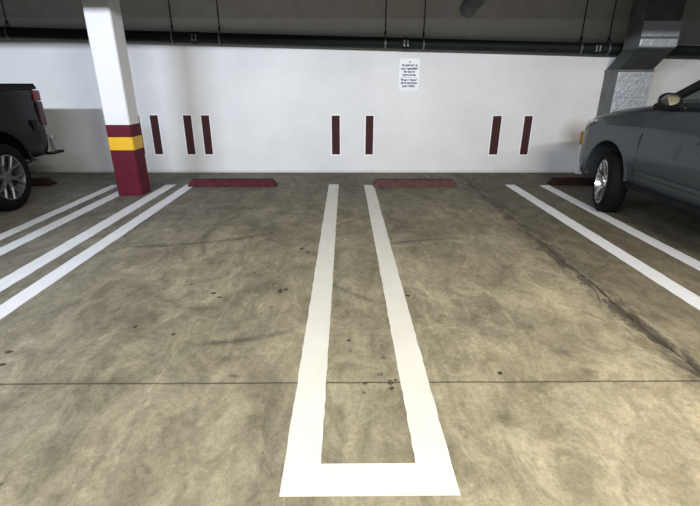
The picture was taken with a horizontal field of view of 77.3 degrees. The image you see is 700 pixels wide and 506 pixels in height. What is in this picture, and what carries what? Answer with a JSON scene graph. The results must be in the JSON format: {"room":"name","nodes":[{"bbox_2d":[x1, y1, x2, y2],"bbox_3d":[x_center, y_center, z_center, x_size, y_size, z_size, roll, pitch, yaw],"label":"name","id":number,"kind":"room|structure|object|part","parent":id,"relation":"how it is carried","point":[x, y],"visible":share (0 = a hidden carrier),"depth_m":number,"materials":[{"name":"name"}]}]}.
{"room":"parking garage","nodes":[
{"label":"parking garage","id":0,"kind":"room"},
{"bbox_2d":[0,172,699,505],"bbox_3d":[0.006,1.891,-0.304,28.000,0.300,18.055,0,21,-1],"label":"floor","id":1,"kind":"structure","parent":0,"point":[161,369],"depth_m":2.71,"materials":[{"name":"concrete"}]},
{"bbox_2d":[0,83,63,210],"bbox_3d":[-5.158,-0.779,3.434,2.400,1.919,6.190,0,21,-1],"label":"pickup truck","id":2,"kind":"object","parent":1,"relation":"on","point":[23,136],"visible":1,"depth_m":5.55,"materials":[{"name":"black paint"}]},
{"bbox_3d":[-4.221,-1.855,4.935,0.060,0.044,1.970,0,21,-1],"label":"rail","id":3,"kind":"part","parent":2,"relation":"part of","materials":[{"name":"black plastic"}]},
{"bbox_2d":[31,90,40,100],"bbox_3d":[-4.259,-2.112,5.867,0.133,0.135,0.135,0,21,-1],"label":"tail lamp","id":4,"kind":"object","parent":2,"relation":"on","point":[35,95],"depth_m":5.83,"materials":[{"name":"red plastic"}]},
{"bbox_2d":[36,101,46,124],"bbox_3d":[-4.256,-1.904,5.967,0.122,0.315,0.110,0,21,-1],"label":"tail lamp","id":5,"kind":"object","parent":2,"relation":"attached to","point":[39,106],"depth_m":5.95,"materials":[{"name":"red plastic"}]},
{"bbox_2d":[31,177,56,185],"bbox_3d":[-5.259,-1.107,6.756,1.330,0.111,0.172,0,21,-1],"label":"wheel stop","id":6,"kind":"object","parent":1,"relation":"on","point":[44,181],"visible":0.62,"depth_m":6.70,"materials":[{"name":"paint"}]},
{"bbox_2d":[0,185,116,239],"bbox_3d":[-3.598,-0.054,4.223,0.141,0.002,5.500,0,21,-1],"label":"parking line","id":7,"kind":"object","parent":1,"relation":"on","point":[10,232],"visible":0.96,"depth_m":5.29,"materials":[{"name":"white paint"}]},
{"bbox_2d":[0,191,118,255],"bbox_3d":[-3.294,-0.019,4.138,0.156,0.002,5.310,0,21,-1],"label":"parking line","id":8,"kind":"object","parent":1,"relation":"on","point":[45,229],"visible":0.88,"depth_m":4.87,"materials":[{"name":"white paint"}]},
{"bbox_2d":[0,185,174,291],"bbox_3d":[-2.756,-0.059,4.242,0.166,0.002,5.520,0,21,-1],"label":"parking line","id":9,"kind":"object","parent":1,"relation":"on","point":[26,270],"visible":1,"depth_m":4.33,"materials":[{"name":"white paint"}]},
{"bbox_2d":[0,184,191,319],"bbox_3d":[-2.446,-0.063,4.254,0.156,0.002,5.540,0,21,-1],"label":"parking line","id":10,"kind":"object","parent":1,"relation":"on","point":[10,305],"visible":0.97,"depth_m":3.92,"materials":[{"name":"white paint"}]},
{"bbox_2d":[81,0,150,195],"bbox_3d":[-3.086,-2.537,5.639,0.334,3.600,0.310,0,21,-1],"label":"support column","id":11,"kind":"structure","parent":1,"relation":"on","point":[103,18],"depth_m":5.70,"materials":[{"name":"white paint"}]},
{"bbox_2d":[188,178,276,186],"bbox_3d":[-1.804,-1.090,6.737,1.340,0.111,0.172,0,21,-1],"label":"wheel stop","id":12,"kind":"object","parent":1,"relation":"on","point":[196,182],"visible":1,"depth_m":6.67,"materials":[{"name":"red paint"}]},
{"bbox_2d":[279,184,460,496],"bbox_3d":[0.049,-0.066,4.280,0.708,0.002,5.542,0,21,-1],"label":"parking line","id":13,"kind":"object","parent":1,"relation":"on","point":[432,472],"visible":0.98,"depth_m":2.15,"materials":[{"name":"white paint"}]},
{"bbox_2d":[373,178,456,186],"bbox_3d":[1.001,-1.093,6.767,1.290,0.111,0.172,0,21,-1],"label":"wheel stop","id":14,"kind":"object","parent":1,"relation":"on","point":[381,182],"visible":1,"depth_m":6.70,"materials":[{"name":"red paint"}]},
{"bbox_2d":[547,177,593,185],"bbox_3d":[3.810,-1.137,6.899,1.330,0.111,0.172,0,21,-1],"label":"wheel stop","id":15,"kind":"object","parent":1,"relation":"on","point":[555,181],"visible":0.51,"depth_m":6.83,"materials":[{"name":"paint"}]},
{"bbox_2d":[574,131,584,173],"bbox_3d":[4.037,-1.742,7.611,0.110,0.720,0.100,0,21,-1],"label":"post","id":16,"kind":"object","parent":1,"relation":"on","point":[577,170],"visible":0.48,"depth_m":7.63,"materials":[{"name":"yellow paint"}]},
{"bbox_2d":[506,185,699,309],"bbox_3d":[2.537,-0.066,4.298,0.161,0.002,5.520,0,21,-1],"label":"parking line","id":17,"kind":"object","parent":1,"relation":"on","point":[678,290],"visible":1,"depth_m":4.09,"materials":[{"name":"white paint"}]},
{"bbox_2d":[540,185,699,270],"bbox_3d":[3.064,-0.059,4.285,0.156,0.002,5.480,0,21,-1],"label":"parking line","id":18,"kind":"object","parent":1,"relation":"on","point":[694,263],"visible":0.99,"depth_m":4.72,"materials":[{"name":"white paint"}]},
{"bbox_2d":[579,80,699,215],"bbox_3d":[4.042,-0.886,3.934,2.260,1.796,4.688,0,21,-1],"label":"car","id":19,"kind":"object","parent":1,"relation":"on","point":[653,151],"visible":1,"depth_m":4.56,"materials":[{"name":"grey paint"}]},
{"bbox_3d":[3.131,-0.431,4.076,0.050,0.050,1.840,0,21,-1],"label":"sill trim","id":20,"kind":"part","parent":19,"relation":"part of","materials":[{"name":"black plastic"}]},
{"bbox_3d":[3.098,-0.559,3.934,0.013,0.041,1.650,0,21,-1],"label":"door moulding","id":21,"kind":"part","parent":19,"relation":"part of","materials":[{"name":"grey paint"}]},
{"bbox_2d":[657,93,682,106],"bbox_3d":[3.014,-1.449,4.138,0.196,0.129,0.140,6,22,14],"label":"mirror","id":22,"kind":"object","parent":19,"relation":"attached to","point":[666,99],"depth_m":4.08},
{"bbox_2d":[667,96,679,104],"bbox_3d":[2.987,-1.421,4.077,0.140,0.082,0.003,10,28,24],"label":"mirror glass","id":23,"kind":"object","parent":19,"relation":"attached to","point":[671,100],"depth_m":4.07,"materials":[{"name":"beige mirror"}]},
{"bbox_3d":[3.192,-1.006,3.175,0.069,0.081,2.702,-1,21,-2],"label":"belt trim","id":24,"kind":"part","parent":19,"relation":"part of","materials":[{"name":"black plastic"}]},
{"bbox_3d":[3.128,-1.382,4.122,0.123,0.094,0.053,1,21,3],"label":"mirror arm","id":25,"kind":"part","parent":19,"relation":"part of"},
{"bbox_2d":[0,17,699,172],"bbox_3d":[-0.082,-3.160,7.252,28.000,3.600,0.300,0,21,-1],"label":"wall","id":26,"kind":"structure","parent":0,"point":[270,108],"depth_m":7.29,"materials":[{"name":"white paint"}]},
{"bbox_2d":[138,114,146,154],"bbox_3d":[-3.631,-2.021,7.494,0.181,0.684,0.005,0,21,-1],"label":"wall stripe","id":27,"kind":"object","parent":26,"relation":"attached to","point":[139,117],"depth_m":7.48,"materials":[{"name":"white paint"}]},
{"bbox_2d":[148,114,163,154],"bbox_3d":[-3.317,-2.021,7.497,0.169,0.684,0.005,0,21,-1],"label":"wall stripe","id":28,"kind":"object","parent":26,"relation":"attached to","point":[153,118],"depth_m":7.49,"materials":[{"name":"red paint"}]},
{"bbox_2d":[182,114,196,154],"bbox_3d":[-2.756,-2.022,7.503,0.171,0.684,0.005,0,21,-1],"label":"wall stripe","id":29,"kind":"object","parent":26,"relation":"attached to","point":[187,120],"depth_m":7.50,"materials":[{"name":"red paint"}]},
{"bbox_2d":[200,114,213,154],"bbox_3d":[-2.452,-2.022,7.506,0.169,0.684,0.005,0,21,-1],"label":"wall stripe","id":30,"kind":"object","parent":26,"relation":"attached to","point":[204,118],"depth_m":7.50,"materials":[{"name":"red paint"}]},
{"bbox_2d":[331,115,340,154],"bbox_3d":[-0.244,-2.026,7.530,0.173,0.684,0.005,0,21,-1],"label":"wall stripe","id":31,"kind":"object","parent":26,"relation":"attached to","point":[335,119],"depth_m":7.53,"materials":[{"name":"red paint"}]},
{"bbox_2d":[0,0,699,19],"bbox_3d":[-0.077,-4.230,6.653,28.000,1.170,0.035,0,21,-1],"label":"ceiling","id":32,"kind":"structure","parent":26,"relation":"attached to","point":[398,9],"depth_m":6.80,"materials":[{"name":"grey concrete"}]},
{"bbox_2d":[364,115,374,154],"bbox_3d":[0.334,-2.026,7.536,0.166,0.684,0.005,0,21,-1],"label":"wall stripe","id":33,"kind":"object","parent":26,"relation":"attached to","point":[369,119],"depth_m":7.53,"materials":[{"name":"red paint"}]},
{"bbox_2d":[399,58,419,90],"bbox_3d":[0.974,-2.928,7.189,0.330,0.490,0.008,0,21,-1],"label":"notice sign","id":34,"kind":"object","parent":26,"relation":"attached to","point":[409,69],"visible":1,"depth_m":7.18,"materials":[{"name":"white paper"}]},
{"bbox_2d":[488,115,502,155],"bbox_3d":[2.509,-2.029,7.559,0.181,0.684,0.005,0,21,-1],"label":"wall stripe","id":35,"kind":"object","parent":26,"relation":"attached to","point":[496,124],"depth_m":7.56,"materials":[{"name":"red paint"}]},
{"bbox_2d":[518,115,533,155],"bbox_3d":[3.045,-2.030,7.565,0.169,0.684,0.005,0,21,-1],"label":"wall stripe","id":36,"kind":"object","parent":26,"relation":"attached to","point":[528,119],"depth_m":7.56,"materials":[{"name":"red paint"}]},
{"bbox_2d":[596,0,685,116],"bbox_3d":[4.469,-2.974,6.784,0.564,3.580,0.792,0,21,-1],"label":"air duct","id":37,"kind":"object","parent":26,"relation":"attached to","point":[654,26],"visible":0.63,"depth_m":6.55,"materials":[{"name":"metal"}]},
{"bbox_3d":[0.016,-1.741,-1.725,28.000,0.300,18.055,0,21,-1],"label":"ceiling","id":38,"kind":"structure","parent":0,"visible":0},
{"bbox_2d":[0,0,9,38],"bbox_3d":[-5.276,-4.023,6.539,0.031,1.500,0.186,0,21,-1],"label":"hanger","id":39,"kind":"object","parent":38,"relation":"hanging from","point":[6,21],"visible":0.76,"depth_m":6.70,"materials":[{"name":"metal"}]},
{"bbox_2d":[0,27,699,56],"bbox_3d":[-0.078,-3.311,6.861,18.004,0.548,0.207,0,21,-1],"label":"drain pipe","id":40,"kind":"object","parent":39,"relation":"hanging from","point":[404,43],"visible":1,"depth_m":6.81,"materials":[{"name":"black metal"}]},
{"bbox_2d":[168,0,175,43],"bbox_3d":[-2.756,-4.002,6.576,0.031,1.553,0.186,0,21,-1],"label":"hanger","id":41,"kind":"object","parent":38,"relation":"hanging from","point":[171,25],"visible":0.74,"depth_m":6.74,"materials":[{"name":"metal"}]},
{"bbox_3d":[-2.756,-4.112,6.533,0.018,1.317,0.019,0,21,-1],"label":"rod","id":42,"kind":"part","parent":41,"relation":"part of","materials":[{"name":"metal"}]},
{"bbox_2d":[216,0,221,44],"bbox_3d":[-2.026,-3.995,6.586,0.031,1.569,0.186,0,21,-1],"label":"hanger","id":43,"kind":"object","parent":38,"relation":"hanging from","point":[216,0],"visible":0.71,"depth_m":6.75,"materials":[{"name":"metal"}]},
{"bbox_3d":[-2.026,-4.105,6.543,0.018,1.333,0.019,0,21,-1],"label":"rod","id":44,"kind":"part","parent":43,"relation":"part of","materials":[{"name":"metal"}]},
{"bbox_2d":[384,0,386,49],"bbox_3d":[0.554,-3.974,6.624,0.031,1.623,0.186,0,21,-1],"label":"hanger","id":45,"kind":"object","parent":38,"relation":"hanging from","point":[386,0],"visible":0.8,"depth_m":6.78,"materials":[{"name":"metal"}]},
{"bbox_3d":[0.554,-4.083,6.581,0.018,1.387,0.019,0,21,-1],"label":"rod","id":46,"kind":"part","parent":45,"relation":"part of","materials":[{"name":"metal"}]},
{"bbox_2d":[422,0,425,50],"bbox_3d":[1.154,-3.968,6.633,0.031,1.636,0.186,0,21,-1],"label":"hanger","id":47,"kind":"object","parent":38,"relation":"hanging from","point":[425,0],"visible":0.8,"depth_m":6.80,"materials":[{"name":"metal"}]},
{"bbox_3d":[1.154,-4.078,6.590,0.018,1.400,0.019,0,21,-1],"label":"rod","id":48,"kind":"part","parent":47,"relation":"part of","materials":[{"name":"metal"}]},
{"bbox_2d":[577,0,588,54],"bbox_3d":[3.643,-3.947,6.669,0.031,1.689,0.186,0,21,-1],"label":"hanger","id":49,"kind":"object","parent":38,"relation":"hanging from","point":[581,37],"visible":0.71,"depth_m":6.84,"materials":[{"name":"metal"}]},
{"bbox_3d":[3.644,-4.057,6.626,0.018,1.453,0.019,0,21,-1],"label":"rod","id":50,"kind":"part","parent":49,"relation":"part of","materials":[{"name":"metal"}]},
{"bbox_2d":[605,0,616,55],"bbox_3d":[4.083,-3.943,6.675,0.031,1.698,0.186,0,21,-1],"label":"hanger","id":51,"kind":"object","parent":38,"relation":"hanging from","point":[616,0],"visible":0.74,"depth_m":6.84,"materials":[{"name":"metal"}]},
{"bbox_3d":[4.084,-4.053,6.632,0.018,1.462,0.019,0,21,-1],"label":"rod","id":52,"kind":"part","parent":51,"relation":"part of","materials":[{"name":"metal"}]},
{"bbox_3d":[-0.027,-2.708,2.215,28.000,0.770,0.400,0,21,-1],"label":"trim","id":53,"kind":"structure","parent":38,"relation":"attached to","visible":0},
{"bbox_2d":[460,0,485,17],"bbox_3d":[1.504,-2.836,4.064,0.247,0.803,3.068,0,21,-1],"label":"insulated pipe","id":54,"kind":"object","parent":53,"relation":"attached to","point":[468,8],"visible":1,"depth_m":5.29,"materials":[{"name":"metal"}]}
]}

